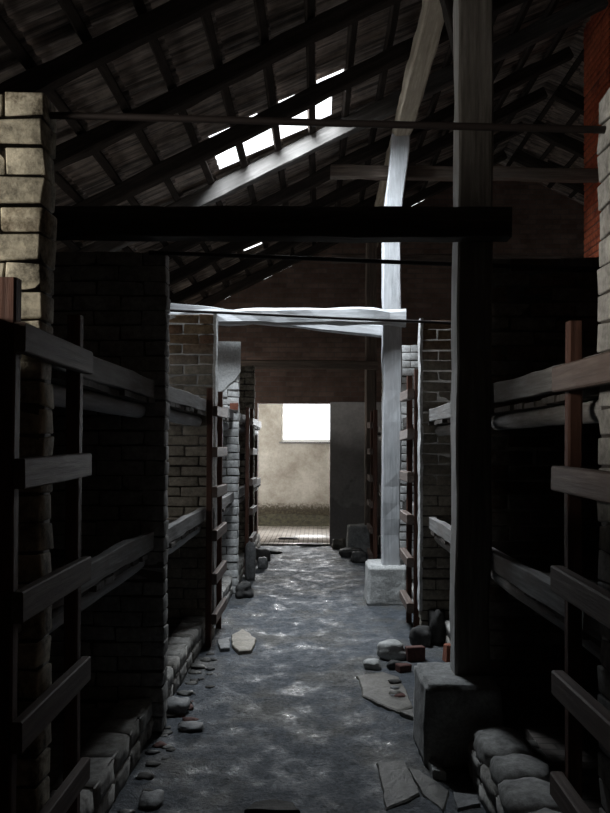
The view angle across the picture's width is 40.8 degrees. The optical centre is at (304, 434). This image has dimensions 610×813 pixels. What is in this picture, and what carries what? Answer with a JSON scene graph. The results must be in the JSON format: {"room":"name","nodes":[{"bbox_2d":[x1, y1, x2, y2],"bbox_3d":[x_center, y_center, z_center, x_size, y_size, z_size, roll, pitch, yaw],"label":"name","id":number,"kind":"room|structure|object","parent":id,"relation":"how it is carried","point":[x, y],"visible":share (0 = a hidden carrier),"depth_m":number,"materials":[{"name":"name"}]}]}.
{"room":"old barracks interior","nodes":[
{"label":"old barracks interior","id":0,"kind":"room"},
{"bbox_2d":[0,90,57,812],"bbox_3d":[-1.733,0.274,2.614,1.852,2.719,0.155,0,-1,1],"label":"brick pillar","id":1,"kind":"structure","parent":0,"point":[28,136],"depth_m":2.55,"materials":[{"name":"brick"}]},
{"bbox_2d":[49,531,153,632],"bbox_3d":[-1.729,0.627,3.632,1.756,0.233,1.891,0,-1,1],"label":"bunk","id":2,"kind":"object","parent":1,"relation":"attached to","point":[112,566],"visible":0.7,"depth_m":3.78,"materials":[{"name":"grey wood"}]},
{"bbox_2d":[51,356,154,417],"bbox_3d":[-1.726,-0.209,3.644,1.755,0.232,1.891,0,-1,1],"label":"bunk","id":3,"kind":"object","parent":1,"relation":"attached to","point":[135,390],"visible":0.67,"depth_m":3.71,"materials":[{"name":"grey wood"}]},
{"bbox_2d":[48,251,169,732],"bbox_3d":[-1.700,0.314,4.658,1.848,2.695,0.151,0,-1,1],"label":"brick wall","id":4,"kind":"structure","parent":0,"point":[122,298],"depth_m":4.59,"materials":[{"name":"brick"}]},
{"bbox_2d":[166,314,217,638],"bbox_3d":[-1.667,0.340,6.849,1.864,2.697,0.155,0,-1,1],"label":"brick wall","id":5,"kind":"structure","parent":0,"point":[193,344],"depth_m":6.78,"materials":[{"name":"brick"}]},
{"bbox_2d":[167,507,205,554],"bbox_3d":[-1.694,0.687,5.748,1.759,0.230,2.036,0,-1,1],"label":"bunk","id":6,"kind":"object","parent":5,"relation":"attached to","point":[181,530],"visible":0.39,"depth_m":5.73,"materials":[{"name":"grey wood"}]},
{"bbox_2d":[168,385,206,426],"bbox_3d":[-1.689,-0.194,5.761,1.763,0.226,2.036,0,-1,1],"label":"bunk","id":7,"kind":"object","parent":5,"relation":"attached to","point":[185,407],"visible":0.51,"depth_m":5.80,"materials":[{"name":"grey wood"}]},
{"bbox_2d":[217,341,240,593],"bbox_3d":[-1.631,0.354,8.948,1.862,2.732,0.170,0,-1,1],"label":"brick wall","id":8,"kind":"structure","parent":0,"point":[229,353],"depth_m":8.87,"materials":[{"name":"brick"}]},
{"bbox_2d":[222,492,233,515],"bbox_3d":[-1.661,0.719,7.893,1.758,0.234,1.946,0,-1,1],"label":"bunk","id":9,"kind":"object","parent":8,"relation":"attached to","point":[227,499],"visible":0.11,"depth_m":8.37,"materials":[{"name":"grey wood"}]},
{"bbox_2d":[223,406,233,429],"bbox_3d":[-1.656,-0.171,7.905,1.760,0.229,1.946,0,-1,1],"label":"bunk","id":10,"kind":"object","parent":8,"relation":"attached to","point":[230,411],"visible":0.06,"depth_m":8.55,"materials":[{"name":"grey wood"}]},
{"bbox_2d":[238,484,244,502],"bbox_3d":[-1.627,0.746,9.912,1.762,0.228,1.786,0,-1,1],"label":"bunk","id":11,"kind":"object","parent":8,"relation":"attached to","point":[241,497],"visible":0.15,"depth_m":9.89,"materials":[{"name":"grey wood"}]},
{"bbox_2d":[239,413,245,432],"bbox_3d":[-1.623,-0.145,9.925,1.761,0.228,1.786,0,-1,1],"label":"bunk","id":12,"kind":"object","parent":8,"relation":"attached to","point":[242,422],"visible":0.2,"depth_m":10.11,"materials":[{"name":"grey wood"}]},
{"bbox_2d":[238,366,255,551],"bbox_3d":[-1.589,0.415,10.887,1.851,2.662,0.151,0,-1,1],"label":"brick wall","id":13,"kind":"structure","parent":0,"point":[247,382],"depth_m":10.82,"materials":[{"name":"brick"}]},
{"bbox_2d":[254,421,260,434],"bbox_3d":[-1.592,-0.115,12.055,1.756,0.228,2.166,0,-1,1],"label":"bunk","id":14,"kind":"object","parent":13,"relation":"attached to","point":[258,426],"visible":0.11,"depth_m":12.71,"materials":[{"name":"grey wood"}]},
{"bbox_2d":[254,478,260,490],"bbox_3d":[-1.595,0.774,12.042,1.759,0.228,2.166,0,-1,1],"label":"bunk","id":15,"kind":"object","parent":13,"relation":"attached to","point":[258,484],"visible":0.12,"depth_m":12.61,"materials":[{"name":"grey wood"}]},
{"bbox_2d":[258,404,329,515],"bbox_3d":[0.373,0.334,16.618,5.780,3.000,0.250,0,-1,1],"label":"wall","id":16,"kind":"structure","parent":0,"point":[295,477],"depth_m":16.50,"materials":[{"name":"yellow paint"}]},
{"bbox_2d":[279,404,329,443],"bbox_3d":[0.064,-0.274,16.537,1.160,0.910,0.140,0,-1,1],"label":"window","id":17,"kind":"structure","parent":16,"relation":"in","point":[282,421],"depth_m":16.53,"materials":[{"name":"white"}]},
{"bbox_2d":[0,0,592,304],"bbox_3d":[2.987,-3.020,4.693,12.650,3.188,17.593,0,-1,1],"label":"ceiling","id":18,"kind":"structure","parent":0,"point":[33,33],"depth_m":6.89,"materials":[{"name":"wood"}]},
{"bbox_2d":[511,148,584,194],"bbox_3d":[6.021,-2.850,12.448,5.755,2.994,0.125,0,-1,1],"label":"rafter","id":19,"kind":"object","parent":18,"relation":"attached to","point":[521,157],"visible":0.42,"depth_m":12.45,"materials":[{"name":"brown wood"}]},
{"bbox_2d":[531,119,584,158],"bbox_3d":[6.003,-2.869,11.348,5.754,2.991,0.126,0,-1,1],"label":"rafter","id":20,"kind":"object","parent":18,"relation":"attached to","point":[576,147],"visible":0.54,"depth_m":11.35,"materials":[{"name":"brown wood"}]},
{"bbox_2d":[552,84,584,115],"bbox_3d":[5.984,-2.881,10.247,5.758,2.986,0.126,0,-1,1],"label":"rafter","id":21,"kind":"object","parent":18,"relation":"attached to","point":[563,95],"visible":0.56,"depth_m":10.25,"materials":[{"name":"brown wood"}]},
{"bbox_2d":[107,526,486,812],"bbox_3d":[2.842,1.748,6.232,11.500,0.143,20.600,0,-1,1],"label":"floor","id":22,"kind":"structure","parent":0,"point":[289,719],"depth_m":4.93,"materials":[{"name":"concrete"}]},
{"bbox_2d":[0,277,92,812],"bbox_3d":[-0.827,0.599,2.646,0.088,2.080,0.703,0,-1,1],"label":"ladder","id":23,"kind":"object","parent":22,"relation":"on","point":[17,606],"visible":1,"depth_m":2.43,"materials":[{"name":"red wood"}]},
{"bbox_2d":[48,699,152,812],"bbox_3d":[-1.730,1.550,3.619,1.758,0.221,1.900,0,-1,1],"label":"stone wall","id":24,"kind":"structure","parent":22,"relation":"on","point":[113,739],"depth_m":3.94,"materials":[{"name":"stone"}]},
{"bbox_2d":[117,808,134,812],"bbox_3d":[-0.785,1.654,3.595,0.079,0.016,0.059,0,-1,25],"label":"stone","id":25,"kind":"object","parent":22,"relation":"on","point":[125,810],"visible":1,"depth_m":3.59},
{"bbox_2d":[135,772,154,779],"bbox_3d":[-0.779,1.653,3.971,0.105,0.022,0.085,0,-1,-8],"label":"stone","id":26,"kind":"object","parent":22,"relation":"on","point":[142,775],"visible":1,"depth_m":3.96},
{"bbox_2d":[138,789,163,808],"bbox_3d":[-0.691,1.639,3.691,0.115,0.036,0.160,0,-1,1],"label":"stone","id":27,"kind":"object","parent":22,"relation":"on","point":[154,799],"visible":1,"depth_m":3.66,"materials":[{"name":"stone"}]},
{"bbox_2d":[145,750,159,754],"bbox_3d":[-0.799,1.660,4.285,0.078,0.018,0.062,0,-1,16],"label":"stone","id":28,"kind":"object","parent":22,"relation":"on","point":[148,752],"visible":1,"depth_m":4.27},
{"bbox_2d":[145,761,160,766],"bbox_3d":[-0.771,1.660,4.126,0.080,0.019,0.064,0,-1,29],"label":"stone","id":29,"kind":"object","parent":22,"relation":"on","point":[148,763],"visible":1,"depth_m":4.12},
{"bbox_2d":[152,741,166,747],"bbox_3d":[-0.777,1.657,4.379,0.083,0.023,0.086,0,-1,-16],"label":"stone","id":30,"kind":"object","parent":22,"relation":"on","point":[159,744],"visible":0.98,"depth_m":4.37,"materials":[{"name":"stone"}]},
{"bbox_2d":[162,730,172,734],"bbox_3d":[-0.774,1.669,4.590,0.082,0.020,0.074,0,-1,1],"label":"stone","id":31,"kind":"object","parent":22,"relation":"on","point":[168,732],"visible":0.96,"depth_m":4.58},
{"bbox_2d":[166,712,180,718],"bbox_3d":[-0.783,1.669,4.886,0.089,0.026,0.121,0,-1,-2],"label":"stone","id":32,"kind":"object","parent":22,"relation":"on","point":[168,715],"visible":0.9,"depth_m":4.85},
{"bbox_2d":[166,696,189,713],"bbox_3d":[-0.774,1.634,4.958,0.160,0.080,0.195,0,-1,1],"label":"stone","id":33,"kind":"object","parent":22,"relation":"on","point":[178,705],"visible":0.83,"depth_m":4.90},
{"bbox_2d":[176,690,193,695],"bbox_3d":[-0.776,1.667,5.301,0.108,0.028,0.104,0,-1,36],"label":"stone","id":34,"kind":"object","parent":22,"relation":"on","point":[182,692],"visible":1,"depth_m":5.28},
{"bbox_2d":[166,616,204,697],"bbox_3d":[-1.698,1.577,5.735,1.756,0.224,2.044,0,-1,1],"label":"bunk","id":35,"kind":"object","parent":22,"relation":"on","point":[186,638],"visible":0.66,"depth_m":5.90,"materials":[{"name":"stone"}]},
{"bbox_2d":[182,717,198,720],"bbox_3d":[-0.672,1.668,4.804,0.104,0.024,0.095,0,-1,36],"label":"stone","id":36,"kind":"object","parent":22,"relation":"on","point":[183,718],"visible":0.7,"depth_m":4.79,"materials":[{"name":"stone"}]},
{"bbox_2d":[178,721,204,731],"bbox_3d":[-0.645,1.651,4.638,0.155,0.038,0.138,0,-1,1],"label":"stone","id":37,"kind":"object","parent":22,"relation":"on","point":[184,726],"visible":1,"depth_m":4.61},
{"bbox_2d":[185,681,197,684],"bbox_3d":[-0.765,1.680,5.534,0.086,0.024,0.095,1,-1,-21],"label":"stone","id":38,"kind":"object","parent":22,"relation":"on","point":[190,682],"visible":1,"depth_m":5.52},
{"bbox_2d":[190,664,204,668],"bbox_3d":[-0.771,1.678,5.942,0.117,0.027,0.110,0,-1,2],"label":"stone","id":39,"kind":"object","parent":22,"relation":"on","point":[195,666],"visible":1,"depth_m":5.90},
{"bbox_2d":[205,388,227,647],"bbox_3d":[-0.739,0.658,6.885,0.094,2.080,0.743,0,-1,1],"label":"ladder","id":40,"kind":"object","parent":22,"relation":"on","point":[215,578],"visible":0.98,"depth_m":6.54,"materials":[{"name":"red wood"}]},
{"bbox_2d":[213,575,232,626],"bbox_3d":[-1.663,1.608,7.881,1.757,0.225,1.955,0,-1,1],"label":"bunk","id":41,"kind":"object","parent":22,"relation":"on","point":[227,588],"visible":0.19,"depth_m":8.47,"materials":[{"name":"stone"}]},
{"bbox_2d":[238,552,244,583],"bbox_3d":[-1.631,1.638,9.902,1.757,0.222,1.794,0,-1,1],"label":"bunk","id":42,"kind":"object","parent":22,"relation":"on","point":[241,563],"visible":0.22,"depth_m":10.04,"materials":[{"name":"stone"}]},
{"bbox_2d":[235,581,253,598],"bbox_3d":[-0.645,1.644,8.732,0.207,0.167,0.314,0,-1,1],"label":"stone","id":43,"kind":"object","parent":22,"relation":"on","point":[244,589],"visible":1,"depth_m":8.62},
{"bbox_2d":[245,540,255,580],"bbox_3d":[-0.652,1.501,9.784,0.140,0.483,0.121,0,-1,1],"label":"stone","id":44,"kind":"object","parent":22,"relation":"on","point":[250,549],"visible":1,"depth_m":9.74,"materials":[{"name":"stone"}]},
{"bbox_2d":[245,407,256,564],"bbox_3d":[-0.686,0.704,10.435,0.099,2.088,0.718,0,-1,1],"label":"ladder","id":45,"kind":"object","parent":22,"relation":"on","point":[250,509],"visible":0.83,"depth_m":10.10,"materials":[{"name":"red wood"}]},
{"bbox_2d":[254,533,260,547],"bbox_3d":[-1.596,1.667,12.030,1.759,0.222,2.181,0,-1,1],"label":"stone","id":46,"kind":"object","parent":22,"relation":"on","point":[257,541],"visible":0.14,"depth_m":12.67,"materials":[{"name":"stone"}]},
{"bbox_2d":[257,556,267,568],"bbox_3d":[-0.554,1.677,10.737,0.140,0.157,0.184,0,-1,1],"label":"stone","id":47,"kind":"object","parent":22,"relation":"on","point":[262,561],"visible":1,"depth_m":10.67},
{"bbox_2d":[256,548,270,560],"bbox_3d":[-0.598,1.678,11.497,0.246,0.176,0.270,0,-1,1],"label":"stone","id":48,"kind":"object","parent":22,"relation":"on","point":[265,552],"visible":0.66,"depth_m":11.39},
{"bbox_2d":[270,550,281,553],"bbox_3d":[-0.445,1.753,12.242,0.220,0.049,0.135,0,-1,1],"label":"stone","id":49,"kind":"object","parent":22,"relation":"on","point":[272,551],"visible":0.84,"depth_m":12.19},
{"bbox_2d":[278,537,297,539],"bbox_3d":[-0.279,1.764,13.945,0.366,0.038,0.115,0,-1,1],"label":"stone","id":50,"kind":"object","parent":22,"relation":"on","point":[282,538],"visible":1,"depth_m":13.90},
{"bbox_2d":[258,514,329,525],"bbox_3d":[0.152,1.708,16.328,3.200,0.242,0.275,0,-1,1],"label":"bank","id":51,"kind":"object","parent":22,"relation":"on","point":[270,519],"visible":0.43,"depth_m":16.36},
{"bbox_2d":[296,543,324,545],"bbox_3d":[0.080,1.754,13.101,0.477,0.039,0.116,0,-1,1],"label":"stone","id":52,"kind":"object","parent":22,"relation":"on","point":[301,544],"visible":1,"depth_m":13.06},
{"bbox_2d":[331,538,345,548],"bbox_3d":[0.523,1.709,12.838,0.226,0.161,0.187,0,-1,1],"label":"stone","id":53,"kind":"object","parent":22,"relation":"on","point":[336,543],"visible":0.94,"depth_m":12.76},
{"bbox_2d":[339,547,363,557],"bbox_3d":[0.674,1.709,11.891,0.380,0.136,0.230,0,-1,1],"label":"stone","id":54,"kind":"object","parent":22,"relation":"on","point":[344,552],"visible":0.71,"depth_m":11.81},
{"bbox_2d":[350,551,366,562],"bbox_3d":[0.746,1.693,11.380,0.233,0.154,0.242,0,-1,1],"label":"stone","id":55,"kind":"object","parent":22,"relation":"on","point":[359,556],"visible":0.96,"depth_m":11.29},
{"bbox_2d":[346,524,378,553],"bbox_3d":[0.872,1.589,12.466,0.480,0.436,0.456,0,-1,1],"label":"footing","id":56,"kind":"object","parent":22,"relation":"on","point":[358,535],"visible":0.53,"depth_m":12.25,"materials":[{"name":"grey concrete"}]},
{"bbox_2d":[364,243,376,525],"bbox_3d":[1.000,-0.806,12.497,0.185,4.430,0.181,0,-1,1],"label":"post","id":57,"kind":"object","parent":56,"relation":"on","point":[371,248],"visible":0.66,"depth_m":12.42,"materials":[{"name":"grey wood"}]},
{"bbox_2d":[241,360,377,369],"bbox_3d":[-0.709,-1.061,12.389,3.620,0.143,0.112,1,-1,1],"label":"tie beam","id":58,"kind":"structure","parent":57,"relation":"attached to","point":[259,364],"depth_m":12.33,"materials":[{"name":"brown wood"}]},
{"bbox_2d":[332,254,583,262],"bbox_3d":[3.062,-2.696,12.631,5.300,0.137,0.117,1,-1,1],"label":"beam","id":59,"kind":"structure","parent":57,"relation":"attached to","point":[421,257],"depth_m":12.60,"materials":[{"name":"brown wood"}]},
{"bbox_2d":[367,410,377,559],"bbox_3d":[0.962,0.714,11.757,0.109,2.120,0.680,0,-1,1],"label":"ladder","id":60,"kind":"object","parent":22,"relation":"on","point":[372,477],"visible":0.98,"depth_m":11.44,"materials":[{"name":"red wood"}]},
{"bbox_2d":[363,658,381,669],"bbox_3d":[0.487,1.659,5.933,0.134,0.068,0.122,0,-1,1],"label":"stone","id":61,"kind":"object","parent":22,"relation":"on","point":[369,664],"visible":1,"depth_m":5.89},
{"bbox_2d":[378,534,380,553],"bbox_3d":[1.976,1.682,11.972,1.736,0.222,2.178,0,-1,1],"label":"bunk","id":62,"kind":"object","parent":22,"relation":"on","point":[379,537],"visible":0.16,"depth_m":12.48,"materials":[{"name":"wood"}]},
{"bbox_2d":[364,559,405,605],"bbox_3d":[0.837,1.534,8.487,0.430,0.436,0.490,0,-1,1],"label":"footing","id":63,"kind":"object","parent":22,"relation":"on","point":[383,583],"visible":0.84,"depth_m":8.25,"materials":[{"name":"concrete"}]},
{"bbox_2d":[381,133,409,564],"bbox_3d":[0.931,-0.863,8.457,0.285,4.430,0.218,0,-1,1],"label":"post","id":64,"kind":"object","parent":63,"relation":"on","point":[391,354],"visible":0.8,"depth_m":8.36,"materials":[{"name":"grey wood"}]},
{"bbox_2d":[170,303,381,337],"bbox_3d":[-0.807,-1.265,8.652,3.553,0.504,0.124,0,-1,1],"label":"tie beam","id":65,"kind":"structure","parent":64,"relation":"attached to","point":[360,330],"depth_m":8.58,"materials":[{"name":"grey wood"}]},
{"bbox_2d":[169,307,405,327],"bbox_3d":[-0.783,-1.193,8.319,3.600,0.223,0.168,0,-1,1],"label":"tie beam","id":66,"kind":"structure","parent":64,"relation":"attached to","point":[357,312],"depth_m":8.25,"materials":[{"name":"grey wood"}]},
{"bbox_2d":[374,0,443,246],"bbox_3d":[0.944,-3.191,4.741,0.203,0.190,17.020,0,-1,1],"label":"purlin","id":67,"kind":"object","parent":64,"relation":"on","point":[426,38],"visible":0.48,"depth_m":6.92,"materials":[{"name":"brown wood"}]},
{"bbox_2d":[0,0,235,94],"bbox_3d":[0.067,-2.960,4.942,5.768,2.970,0.124,0,-1,1],"label":"rafter","id":68,"kind":"object","parent":67,"relation":"on","point":[46,77],"visible":0.88,"depth_m":4.90,"materials":[{"name":"brown wood"}]},
{"bbox_2d":[54,0,401,171],"bbox_3d":[0.082,-2.945,5.971,5.766,2.981,0.126,0,-1,1],"label":"rafter","id":69,"kind":"object","parent":67,"relation":"on","point":[187,95],"visible":0.79,"depth_m":5.93,"materials":[{"name":"brown wood"}]},
{"bbox_2d":[72,0,527,205],"bbox_3d":[0.099,-2.914,7.031,5.768,2.980,0.124,0,-1,1],"label":"rafter","id":70,"kind":"object","parent":67,"relation":"on","point":[397,54],"visible":0.68,"depth_m":6.99,"materials":[{"name":"brown wood"}]},
{"bbox_2d":[76,0,608,251],"bbox_3d":[0.117,-2.933,8.213,5.786,3.004,0.126,0,-1,1],"label":"rafter","id":71,"kind":"object","parent":67,"relation":"on","point":[580,10],"visible":0.61,"depth_m":8.16,"materials":[{"name":"brown wood"}]},
{"bbox_2d":[169,121,523,303],"bbox_3d":[0.169,-2.868,11.441,5.770,2.976,0.125,0,-1,1],"label":"rafter","id":72,"kind":"object","parent":67,"relation":"on","point":[279,247],"visible":0.41,"depth_m":11.39,"materials":[{"name":"brown wood"}]},
{"bbox_2d":[193,150,506,306],"bbox_3d":[0.187,-2.848,12.538,5.770,2.976,0.131,0,-1,1],"label":"rafter","id":73,"kind":"object","parent":67,"relation":"on","point":[258,276],"visible":0.44,"depth_m":12.49,"materials":[{"name":"brown wood"}]},
{"bbox_2d":[168,87,547,285],"bbox_3d":[0.151,-2.881,10.339,5.769,2.980,0.128,0,-1,1],"label":"rafter","id":74,"kind":"object","parent":67,"relation":"on","point":[420,154],"visible":0.54,"depth_m":10.28,"materials":[{"name":"brown wood"}]},
{"bbox_2d":[158,47,573,259],"bbox_3d":[0.134,-2.894,9.289,5.770,2.970,0.128,0,-1,1],"label":"rafter","id":75,"kind":"object","parent":67,"relation":"on","point":[519,77],"visible":0.53,"depth_m":9.23,"materials":[{"name":"brown wood"}]},
{"bbox_2d":[330,164,598,182],"bbox_3d":[3.009,-2.721,8.622,5.481,0.147,0.118,1,-1,1],"label":"beam","id":76,"kind":"structure","parent":64,"relation":"attached to","point":[337,171],"depth_m":8.60,"materials":[{"name":"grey wood"}]},
{"bbox_2d":[376,639,405,660],"bbox_3d":[0.666,1.628,6.214,0.245,0.139,0.154,0,-1,1],"label":"stone","id":77,"kind":"object","parent":22,"relation":"on","point":[390,649],"visible":0.98,"depth_m":6.16,"materials":[{"name":"stone"}]},
{"bbox_2d":[386,660,401,668],"bbox_3d":[0.647,1.663,5.930,0.115,0.061,0.081,0,-1,1],"label":"stone","id":78,"kind":"object","parent":22,"relation":"on","point":[391,664],"visible":0.78,"depth_m":5.91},
{"bbox_2d":[388,679,401,683],"bbox_3d":[0.603,1.662,5.512,0.088,0.033,0.076,1,-1,-22],"label":"stone","id":79,"kind":"object","parent":22,"relation":"on","point":[391,681],"visible":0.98,"depth_m":5.49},
{"bbox_2d":[389,689,401,693],"bbox_3d":[0.580,1.660,5.254,0.098,0.039,0.094,0,-1,23],"label":"stone","id":80,"kind":"object","parent":22,"relation":"on","point":[391,690],"visible":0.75,"depth_m":5.24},
{"bbox_2d":[395,663,411,672],"bbox_3d":[0.706,1.670,5.877,0.110,0.056,0.078,1,-1,-28],"label":"brick","id":81,"kind":"object","parent":22,"relation":"on","point":[399,667],"visible":1,"depth_m":5.85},
{"bbox_2d":[399,369,419,627],"bbox_3d":[0.920,0.579,7.218,0.114,2.263,0.642,0,-1,1],"label":"ladder","id":82,"kind":"object","parent":22,"relation":"on","point":[410,434],"visible":0.86,"depth_m":6.95,"materials":[{"name":"red wood"}]},
{"bbox_2d":[405,645,424,661],"bbox_3d":[0.829,1.649,6.182,0.142,0.111,0.098,0,-1,-8],"label":"brick","id":83,"kind":"object","parent":22,"relation":"on","point":[415,652],"visible":1,"depth_m":6.14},
{"bbox_2d":[409,625,431,646],"bbox_3d":[0.931,1.624,6.624,0.181,0.161,0.161,0,-1,1],"label":"stone","id":84,"kind":"object","parent":22,"relation":"on","point":[420,634],"visible":0.89,"depth_m":6.56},
{"bbox_2d":[428,609,445,645],"bbox_3d":[1.071,1.561,6.686,0.152,0.290,0.198,0,-1,1],"label":"stone","id":85,"kind":"object","parent":22,"relation":"on","point":[436,618],"visible":0.88,"depth_m":6.62,"materials":[{"name":"stone"}]},
{"bbox_2d":[429,760,446,780],"bbox_3d":[0.627,1.656,4.047,0.064,0.067,0.234,0,-1,-11],"label":"stone","id":86,"kind":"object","parent":22,"relation":"on","point":[435,771],"depth_m":3.96,"materials":[{"name":"stone"}]},
{"bbox_2d":[442,643,450,662],"bbox_3d":[1.070,1.629,6.122,0.063,0.139,0.106,0,-1,-10],"label":"brick","id":87,"kind":"object","parent":22,"relation":"on","point":[446,646],"visible":0.66,"depth_m":6.08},
{"bbox_2d":[445,618,450,643],"bbox_3d":[1.926,1.592,5.678,1.636,0.227,2.041,0,-1,1],"label":"bunk","id":88,"kind":"object","parent":22,"relation":"on","point":[447,620],"visible":0.02,"depth_m":6.55,"materials":[{"name":"wood"}]},
{"bbox_2d":[413,662,502,767],"bbox_3d":[0.798,1.473,4.332,0.410,0.438,0.487,0,-1,1],"label":"footing","id":89,"kind":"object","parent":22,"relation":"on","point":[448,707],"visible":0.73,"depth_m":4.10,"materials":[{"name":"concrete"}]},
{"bbox_2d":[449,0,493,676],"bbox_3d":[0.899,-0.915,4.410,0.197,4.420,0.202,0,-1,1],"label":"post","id":90,"kind":"object","parent":89,"relation":"on","point":[472,262],"visible":0.93,"depth_m":4.31,"materials":[{"name":"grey wood"}]},
{"bbox_2d":[52,205,511,242],"bbox_3d":[-0.795,-1.098,4.272,3.705,0.166,0.133,1,-1,1],"label":"tie beam","id":91,"kind":"structure","parent":90,"relation":"attached to","point":[378,224],"depth_m":4.21,"materials":[{"name":"brown wood"}]},
{"bbox_2d":[439,0,453,59],"bbox_3d":[0.912,-2.527,4.992,0.107,1.080,1.100,0,-1,3],"label":"knee brace","id":92,"kind":"object","parent":90,"relation":"attached to","point":[446,5],"visible":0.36,"depth_m":4.95,"materials":[{"name":"brown wood"}]},
{"bbox_2d":[468,712,601,812],"bbox_3d":[1.748,1.544,3.564,1.925,0.266,1.895,0,-1,1],"label":"stone wall","id":93,"kind":"structure","parent":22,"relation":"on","point":[510,769],"depth_m":3.71,"materials":[{"name":"stone"}]},
{"bbox_2d":[550,321,609,812],"bbox_3d":[0.896,0.625,2.508,0.098,2.039,0.702,0,-1,1],"label":"ladder","id":94,"kind":"object","parent":22,"relation":"on","point":[580,594],"visible":1,"depth_m":2.75,"materials":[{"name":"red wood"}]},
{"bbox_2d":[583,0,609,256],"bbox_3d":[3.334,-1.414,8.674,0.521,6.300,0.803,0,-1,1],"label":"chimney","id":95,"kind":"object","parent":22,"relation":"on","point":[597,30],"visible":0.23,"depth_m":8.77,"materials":[{"name":"red brick"}]},
{"bbox_2d":[381,383,382,475],"bbox_3d":[1.931,0.450,10.831,1.848,2.625,0.155,0,-1,1],"label":"brick wall","id":96,"kind":"structure","parent":0,"point":[381,383],"depth_m":10.87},
{"bbox_2d":[377,482,380,496],"bbox_3d":[1.968,0.854,11.985,1.761,0.227,2.166,0,-1,1],"label":"bunk","id":97,"kind":"object","parent":96,"relation":"attached to","point":[378,484],"visible":0.1,"depth_m":12.38,"materials":[{"name":"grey wood"}]},
{"bbox_2d":[378,426,381,440],"bbox_3d":[1.972,-0.019,11.997,1.761,0.226,2.166,0,-1,1],"label":"bunk","id":98,"kind":"object","parent":96,"relation":"attached to","point":[379,427],"visible":0.07,"depth_m":12.39,"materials":[{"name":"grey wood"}]},
{"bbox_2d":[211,163,584,542],"bbox_3d":[3.103,-1.295,13.362,11.730,6.190,0.280,0,-1,1],"label":"wall","id":99,"kind":"structure","parent":0,"point":[545,222],"depth_m":13.27,"materials":[{"name":"brick"}]},
{"bbox_2d":[260,543,330,545],"bbox_3d":[-0.162,1.826,13.290,1.170,0.118,0.220,0,-1,1],"label":"trim","id":100,"kind":"structure","parent":99,"relation":"attached to","point":[273,544],"depth_m":13.19,"materials":[{"name":"brick"}]},
{"bbox_2d":[330,402,381,545],"bbox_3d":[0.834,0.636,13.360,0.861,2.315,0.309,0,-1,1],"label":"door","id":101,"kind":"structure","parent":99,"relation":"attached to","point":[347,419],"depth_m":13.21,"materials":[{"name":"grey paint"}]},
{"bbox_2d":[399,345,418,576],"bbox_3d":[1.930,0.381,8.892,1.848,2.710,0.153,0,-1,1],"label":"brick wall","id":102,"kind":"structure","parent":0,"point":[410,357],"depth_m":8.85,"materials":[{"name":"brick"}]},
{"bbox_2d":[417,318,451,625],"bbox_3d":[1.869,0.376,6.792,1.859,2.662,0.153,0,-1,1],"label":"brick wall","id":103,"kind":"structure","parent":0,"point":[434,340],"depth_m":6.74,"materials":[{"name":"brick"}]},
{"bbox_2d":[170,309,450,323],"bbox_3d":[0.011,-0.972,6.763,2.701,0.139,0.028,0,-1,1],"label":"rod","id":104,"kind":"object","parent":103,"relation":"attached to","point":[171,310],"visible":0.78,"depth_m":6.75,"materials":[{"name":"grey"}]},
{"bbox_2d":[402,500,413,514],"bbox_3d":[1.902,0.798,7.835,1.763,0.235,1.946,0,-1,1],"label":"bunk","id":105,"kind":"object","parent":103,"relation":"attached to","point":[403,501],"visible":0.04,"depth_m":8.52,"materials":[{"name":"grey wood"}]},
{"bbox_2d":[402,414,413,428],"bbox_3d":[1.907,-0.078,7.848,1.759,0.232,1.946,0,-1,1],"label":"bunk","id":106,"kind":"object","parent":103,"relation":"attached to","point":[405,418],"visible":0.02,"depth_m":8.55,"materials":[{"name":"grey wood"}]},
{"bbox_2d":[428,403,450,435],"bbox_3d":[1.872,-0.108,5.703,1.762,0.225,2.036,0,-1,1],"label":"bunk","id":107,"kind":"object","parent":103,"relation":"attached to","point":[439,416],"visible":0.23,"depth_m":6.21,"materials":[{"name":"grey wood"}]},
{"bbox_2d":[429,516,450,552],"bbox_3d":[1.872,0.766,5.691,1.755,0.232,2.036,0,-1,1],"label":"bunk","id":108,"kind":"object","parent":103,"relation":"attached to","point":[441,530],"visible":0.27,"depth_m":6.13,"materials":[{"name":"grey wood"}]},
{"bbox_2d":[489,257,600,728],"bbox_3d":[1.923,0.341,4.601,1.848,2.667,0.155,0,-1,1],"label":"brick wall","id":109,"kind":"structure","parent":0,"point":[531,308],"depth_m":4.55,"materials":[{"name":"brick"}]},
{"bbox_2d":[149,250,597,270],"bbox_3d":[0.551,-0.961,4.563,2.851,0.129,0.027,0,-1,1],"label":"rod","id":110,"kind":"object","parent":109,"relation":"attached to","point":[151,252],"visible":0.91,"depth_m":4.56,"materials":[{"name":"grey"}]},
{"bbox_2d":[491,353,600,430],"bbox_3d":[1.840,-0.148,3.586,1.760,0.258,1.893,0,-1,1],"label":"bunk","id":111,"kind":"object","parent":109,"relation":"attached to","point":[549,411],"visible":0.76,"depth_m":3.56,"materials":[{"name":"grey wood"}]},
{"bbox_2d":[596,87,609,812],"bbox_3d":[1.856,0.285,2.558,1.850,2.728,0.156,0,-1,1],"label":"brick wall","id":112,"kind":"structure","parent":0,"point":[603,245],"depth_m":2.58,"materials":[{"name":"brick"}]},
{"bbox_2d":[49,112,607,133],"bbox_3d":[0.035,-0.991,2.603,1.881,0.027,0.028,2,-1,1],"label":"rod","id":113,"kind":"object","parent":112,"relation":"attached to","point":[53,115],"visible":0.93,"depth_m":2.60,"materials":[{"name":"grey"}]},
{"bbox_2d":[491,547,599,658],"bbox_3d":[1.839,0.696,3.574,1.754,0.222,1.893,0,-1,1],"label":"bunk","id":114,"kind":"object","parent":112,"relation":"attached to","point":[528,582],"visible":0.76,"depth_m":3.60,"materials":[{"name":"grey wood"}]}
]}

